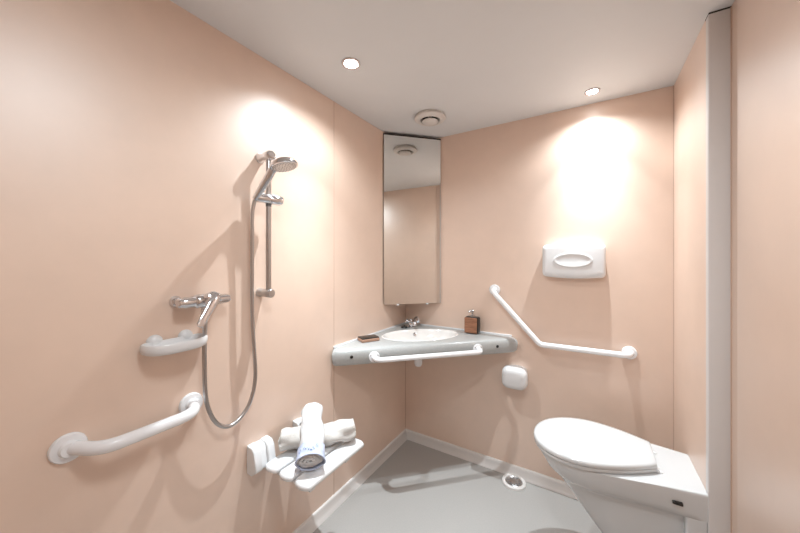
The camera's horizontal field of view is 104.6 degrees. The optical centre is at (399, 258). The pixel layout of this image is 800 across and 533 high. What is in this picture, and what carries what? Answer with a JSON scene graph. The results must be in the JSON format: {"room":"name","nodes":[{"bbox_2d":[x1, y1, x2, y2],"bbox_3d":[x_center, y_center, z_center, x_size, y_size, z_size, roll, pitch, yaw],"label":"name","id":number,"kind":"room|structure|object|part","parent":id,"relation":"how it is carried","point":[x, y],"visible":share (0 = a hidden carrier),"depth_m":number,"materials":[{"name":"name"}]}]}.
{"room":"accessible bathroom","nodes":[
{"label":"accessible bathroom","id":0,"kind":"room"},
{"bbox_2d":[0,0,404,532],"bbox_3d":[-0.765,0.240,1.104,0.080,2.200,3.110,0,0,32],"label":"wall","id":1,"kind":"structure","parent":0,"point":[132,132],"depth_m":1.01,"materials":[{"name":"paint"}]},
{"bbox_2d":[47,392,202,463],"bbox_3d":[-0.773,0.505,0.930,0.106,0.078,0.374,0,0,32],"label":"grab bar","id":2,"kind":"object","parent":1,"relation":"attached to","point":[69,446],"visible":1,"depth_m":0.84,"materials":[{"name":"white plastic"}]},
{"bbox_3d":[-0.772,0.506,0.932,0.106,0.039,0.330,0,0,32],"label":"rail","id":3,"kind":"part","parent":2,"relation":"part of","materials":[{"name":"white plastic"}]},
{"bbox_2d":[140,329,207,356],"bbox_3d":[-0.723,0.270,1.004,0.096,0.053,0.184,0,0,32],"label":"soap dish","id":4,"kind":"object","parent":1,"relation":"attached to","point":[154,346],"visible":0.99,"depth_m":0.98,"materials":[{"name":"white plastic"}]},
{"bbox_2d":[169,291,230,327],"bbox_3d":[-0.664,0.166,1.062,0.134,0.110,0.172,0,0,32],"label":"shower mixer","id":5,"kind":"object","parent":1,"relation":"attached to","point":[207,302],"visible":1,"depth_m":1.03,"materials":[{"name":"silver metal"}]},
{"bbox_3d":[-0.636,0.167,1.026,0.026,0.108,0.097,0,0,11],"label":"lever","id":6,"kind":"part","parent":5,"relation":"part of","materials":[{"name":"silver metal"}]},
{"bbox_2d":[202,199,256,428],"bbox_3d":[-0.626,0.198,1.155,0.031,0.867,0.212,0,0,32],"label":"shower hose","id":7,"kind":"object","parent":5,"relation":"attached to","point":[214,420],"visible":0.92,"depth_m":1.22,"materials":[{"name":"silver metal"}]},
{"bbox_2d":[254,150,283,297],"bbox_3d":[-0.555,-0.144,1.284,0.095,0.607,0.107,0,0,45],"label":"shower rail","id":8,"kind":"object","parent":1,"relation":"attached to","point":[267,156],"visible":0.96,"depth_m":1.27,"materials":[{"name":"silver metal"}]},
{"bbox_2d":[252,156,297,199],"bbox_3d":[-0.482,-0.310,1.207,0.192,0.159,0.104,0,0,32],"label":"shower","id":9,"kind":"object","parent":8,"relation":"attached to","point":[283,163],"visible":1,"depth_m":1.19,"materials":[{"name":"silver metal"}]},
{"bbox_3d":[-0.517,-0.304,1.206,0.136,0.146,0.031,0,0,19],"label":"handle","id":10,"kind":"part","parent":9,"relation":"part of","materials":[{"name":"silver metal"}]},
{"bbox_3d":[-0.443,-0.351,1.184,0.090,0.023,0.092,0,0,32],"label":"spray plate","id":11,"kind":"part","parent":9,"relation":"part of","materials":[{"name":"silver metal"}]},
{"bbox_2d":[247,417,363,491],"bbox_3d":[-0.390,0.817,1.339,0.312,0.116,0.387,0,0,32],"label":"shower seat","id":12,"kind":"object","parent":1,"relation":"attached to","point":[261,454],"visible":0.61,"depth_m":1.26,"materials":[{"name":"white plastic"}]},
{"bbox_2d":[294,402,325,470],"bbox_3d":[-0.384,0.748,1.321,0.119,0.160,0.287,0,0,-17],"label":"rolled towel","id":13,"kind":"object","parent":12,"relation":"on","point":[311,450],"visible":1,"depth_m":1.26,"materials":[{"name":"white fabric"}]},
{"bbox_2d":[278,418,355,450],"bbox_3d":[-0.363,0.785,1.373,0.334,0.100,0.116,0,0,-16],"label":"rolled towel","id":14,"kind":"object","parent":12,"relation":"on","point":[344,430],"visible":0.66,"depth_m":1.36,"materials":[{"name":"white fabric"}]},
{"bbox_2d":[292,429,406,532],"bbox_3d":[-0.716,1.312,1.074,0.034,0.057,2.950,0,0,32],"label":"baseboard","id":15,"kind":"structure","parent":1,"relation":"attached to","point":[322,513],"depth_m":1.77,"materials":[{"name":"white plastic"}]},
{"bbox_2d":[383,133,440,305],"bbox_3d":[0.088,-0.265,2.132,0.412,1.162,0.025,0,0,-14],"label":"mirror","id":16,"kind":"object","parent":1,"relation":"attached to","point":[412,164],"visible":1,"depth_m":2.13,"materials":[{"name":"clear glass"}]},
{"bbox_2d":[170,0,734,137],"bbox_3d":[-0.049,-0.900,0.664,1.760,0.080,3.110,0,0,32],"label":"ceiling","id":17,"kind":"structure","parent":0,"point":[479,63],"depth_m":1.26,"materials":[{"name":"paint"}]},
{"bbox_2d":[341,57,360,69],"bbox_3d":[-0.215,-0.857,1.357,0.084,0.006,0.084,0,0,32],"label":"recessed light","id":18,"kind":"object","parent":17,"relation":"in","point":[351,63],"visible":1,"depth_m":1.35,"materials":[{"name":"silver metal"}]},
{"bbox_3d":[-0.215,-0.856,1.357,0.057,0.005,0.057,0,0,15],"label":"bulb","id":19,"kind":"part","parent":18,"relation":"part of","materials":[{"name":"white glass"}]},
{"bbox_2d":[414,109,445,125],"bbox_3d":[0.180,-0.838,1.859,0.188,0.044,0.188,0,0,32],"label":"ceiling vent","id":20,"kind":"object","parent":17,"relation":"in","point":[429,117],"visible":1,"depth_m":1.82,"materials":[{"name":"plastic"}]},
{"bbox_2d":[584,87,600,95],"bbox_3d":[0.985,-0.857,1.583,0.072,0.006,0.072,0,0,32],"label":"recessed light","id":21,"kind":"object","parent":17,"relation":"in","point":[592,91],"visible":1,"depth_m":1.58,"materials":[{"name":"silver metal"}]},
{"bbox_3d":[0.985,-0.856,1.583,0.049,0.005,0.049,0,0,-19],"label":"bulb","id":22,"kind":"part","parent":21,"relation":"part of","materials":[{"name":"white glass"}]},
{"bbox_2d":[313,440,601,532],"bbox_3d":[-0.049,1.380,0.664,1.760,0.080,3.110,0,0,32],"label":"floor","id":23,"kind":"structure","parent":0,"point":[419,488],"depth_m":1.69,"materials":[{"name":"grey plastic"}]},
{"bbox_2d":[502,473,525,490],"bbox_3d":[0.681,1.331,1.848,0.136,0.018,0.136,0,0,32],"label":"floor drain","id":24,"kind":"object","parent":23,"relation":"on","point":[514,482],"visible":1,"depth_m":1.84,"materials":[{"name":"silver metal"}]},
{"bbox_2d":[406,86,672,480],"bbox_3d":[0.778,0.240,1.934,1.680,2.200,0.080,0,0,32],"label":"wall","id":25,"kind":"structure","parent":0,"point":[600,172],"depth_m":1.80,"materials":[{"name":"paint"}]},
{"bbox_2d":[405,304,405,428],"bbox_3d":[0.042,0.212,2.338,0.003,2.145,0.003,0,0,32],"label":"trim","id":26,"kind":"structure","parent":25,"relation":"attached to","point":[405,304],"depth_m":2.34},
{"bbox_2d":[332,322,517,366],"bbox_3d":[0.176,0.571,1.779,0.814,0.194,0.814,0,0,32],"label":"washbasin","id":27,"kind":"object","parent":25,"relation":"attached to","point":[395,340],"visible":0.87,"depth_m":1.83,"materials":[{"name":"ceramic"}]},
{"bbox_2d":[357,334,379,342],"bbox_3d":[-0.186,0.470,1.827,0.112,0.023,0.076,0,0,-30],"label":"soap box","id":28,"kind":"object","parent":27,"relation":"on","point":[366,338],"visible":1,"depth_m":1.80,"materials":[{"name":"brown wood"}]},
{"bbox_3d":[-0.186,0.461,1.827,0.108,0.006,0.072,0,0,-30],"label":"lid","id":29,"kind":"part","parent":28,"relation":"part of","materials":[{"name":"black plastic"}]},
{"bbox_2d":[405,316,419,327],"bbox_3d":[0.107,0.445,2.160,0.111,0.075,0.131,0,0,-34],"label":"tap","id":30,"kind":"object","parent":27,"relation":"on","point":[412,322],"visible":0.99,"depth_m":2.17,"materials":[{"name":"silver metal"}]},
{"bbox_3d":[0.090,0.438,2.135,0.026,0.043,0.113,0,0,-13],"label":"spout","id":31,"kind":"part","parent":30,"relation":"part of","materials":[{"name":"silver metal"}]},
{"bbox_2d":[414,360,421,366],"bbox_3d":[0.110,0.607,1.869,0.060,0.080,0.060,0,0,32],"label":"drain pipe","id":32,"kind":"object","parent":27,"relation":"attached to","point":[418,363],"depth_m":1.85,"materials":[{"name":"white plastic"}]},
{"bbox_3d":[0.130,0.540,1.968,0.503,0.120,0.302,0,0,-12],"label":"bowl","id":33,"kind":"part","parent":27,"relation":"part of","materials":[{"name":"ceramic"}]},
{"bbox_2d":[369,344,482,362],"bbox_3d":[0.168,0.531,1.714,0.675,0.062,0.076,0,0,-13],"label":"grab bar","id":34,"kind":"object","parent":27,"relation":"attached to","point":[374,356],"visible":1,"depth_m":1.67,"materials":[{"name":"white plastic"}]},
{"bbox_2d":[464,310,479,333],"bbox_3d":[0.471,0.405,2.010,0.092,0.152,0.064,0,0,32],"label":"pump bottle","id":35,"kind":"object","parent":27,"relation":"on","point":[472,322],"visible":1,"depth_m":1.99,"materials":[{"name":"brown plastic"}]},
{"bbox_3d":[0.454,0.427,1.987,0.082,0.098,0.008,0,0,32],"label":"panel","id":36,"kind":"part","parent":35,"relation":"part of","materials":[{"name":"brown wood"}]},
{"bbox_2d":[406,429,577,499],"bbox_3d":[0.691,1.312,1.921,1.544,0.057,0.034,0,0,32],"label":"baseboard","id":37,"kind":"structure","parent":25,"relation":"attached to","point":[544,481],"depth_m":1.98,"materials":[{"name":"white plastic"}]},
{"bbox_2d":[502,365,527,389],"bbox_3d":[0.696,0.713,1.869,0.144,0.129,0.114,0,0,32],"label":"toilet roll holder","id":38,"kind":"object","parent":25,"relation":"attached to","point":[513,376],"visible":1,"depth_m":1.82,"materials":[{"name":"white plastic"}]},
{"bbox_2d":[489,284,637,358],"bbox_3d":[0.886,0.345,1.771,0.766,0.362,0.083,0,0,32],"label":"grab bar","id":39,"kind":"object","parent":25,"relation":"attached to","point":[628,352],"visible":1,"depth_m":1.73,"materials":[{"name":"white plastic"}]},
{"bbox_2d":[542,243,605,278],"bbox_3d":[0.968,0.010,1.732,0.309,0.198,0.064,0,0,32],"label":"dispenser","id":40,"kind":"object","parent":25,"relation":"attached to","point":[565,260],"visible":1,"depth_m":1.70,"materials":[{"name":"white plastic"}]},
{"bbox_2d":[673,85,673,449],"bbox_3d":[1.355,0.212,1.531,0.003,2.145,0.003,0,0,32],"label":"trim","id":41,"kind":"structure","parent":25,"relation":"attached to","point":[673,85],"depth_m":1.53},
{"bbox_2d":[674,21,705,489],"bbox_3d":[1.284,0.240,1.282,0.136,2.200,0.500,0,0,32],"label":"wall","id":42,"kind":"structure","parent":0,"point":[690,85],"depth_m":1.28,"materials":[{"name":"paint"}]},
{"bbox_2d":[533,417,707,532],"bbox_3d":[0.888,1.011,1.321,0.578,0.448,0.383,0,0,32],"label":"toilet","id":43,"kind":"object","parent":42,"relation":"attached to","point":[625,482],"visible":1,"depth_m":1.22,"materials":[{"name":"white ceramic"}]},
{"bbox_3d":[0.832,0.798,1.356,0.446,0.022,0.383,0,0,32],"label":"lid","id":44,"kind":"part","parent":43,"relation":"part of","materials":[{"name":"white plastic"}]},
{"bbox_3d":[0.833,0.819,1.355,0.442,0.017,0.377,0,0,32],"label":"seat","id":45,"kind":"part","parent":43,"relation":"part of","materials":[{"name":"white plastic"}]},
{"bbox_2d":[706,8,729,532],"bbox_3d":[1.111,0.242,1.078,0.058,2.196,0.030,0,0,32],"label":"trim","id":46,"kind":"structure","parent":42,"relation":"attached to","point":[717,23],"depth_m":1.07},
{"bbox_2d":[732,0,799,532],"bbox_3d":[0.532,0.240,0.013,0.087,2.200,2.450,0,0,32],"label":"wall","id":47,"kind":"structure","parent":0,"point":[768,31],"depth_m":0.83,"materials":[{"name":"paint"}]},
{"bbox_2d":[705,6,731,20],"bbox_3d":[1.113,-0.858,1.082,0.056,0.004,0.040,0,0,32],"label":"trim","id":48,"kind":"structure","parent":47,"relation":"attached to","point":[730,6],"depth_m":1.07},
{"bbox_2d":[730,7,731,532],"bbox_3d":[1.125,0.242,1.049,0.003,2.196,0.004,0,0,32],"label":"trim","id":49,"kind":"structure","parent":47,"relation":"attached to","point":[730,7],"depth_m":1.05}
]}

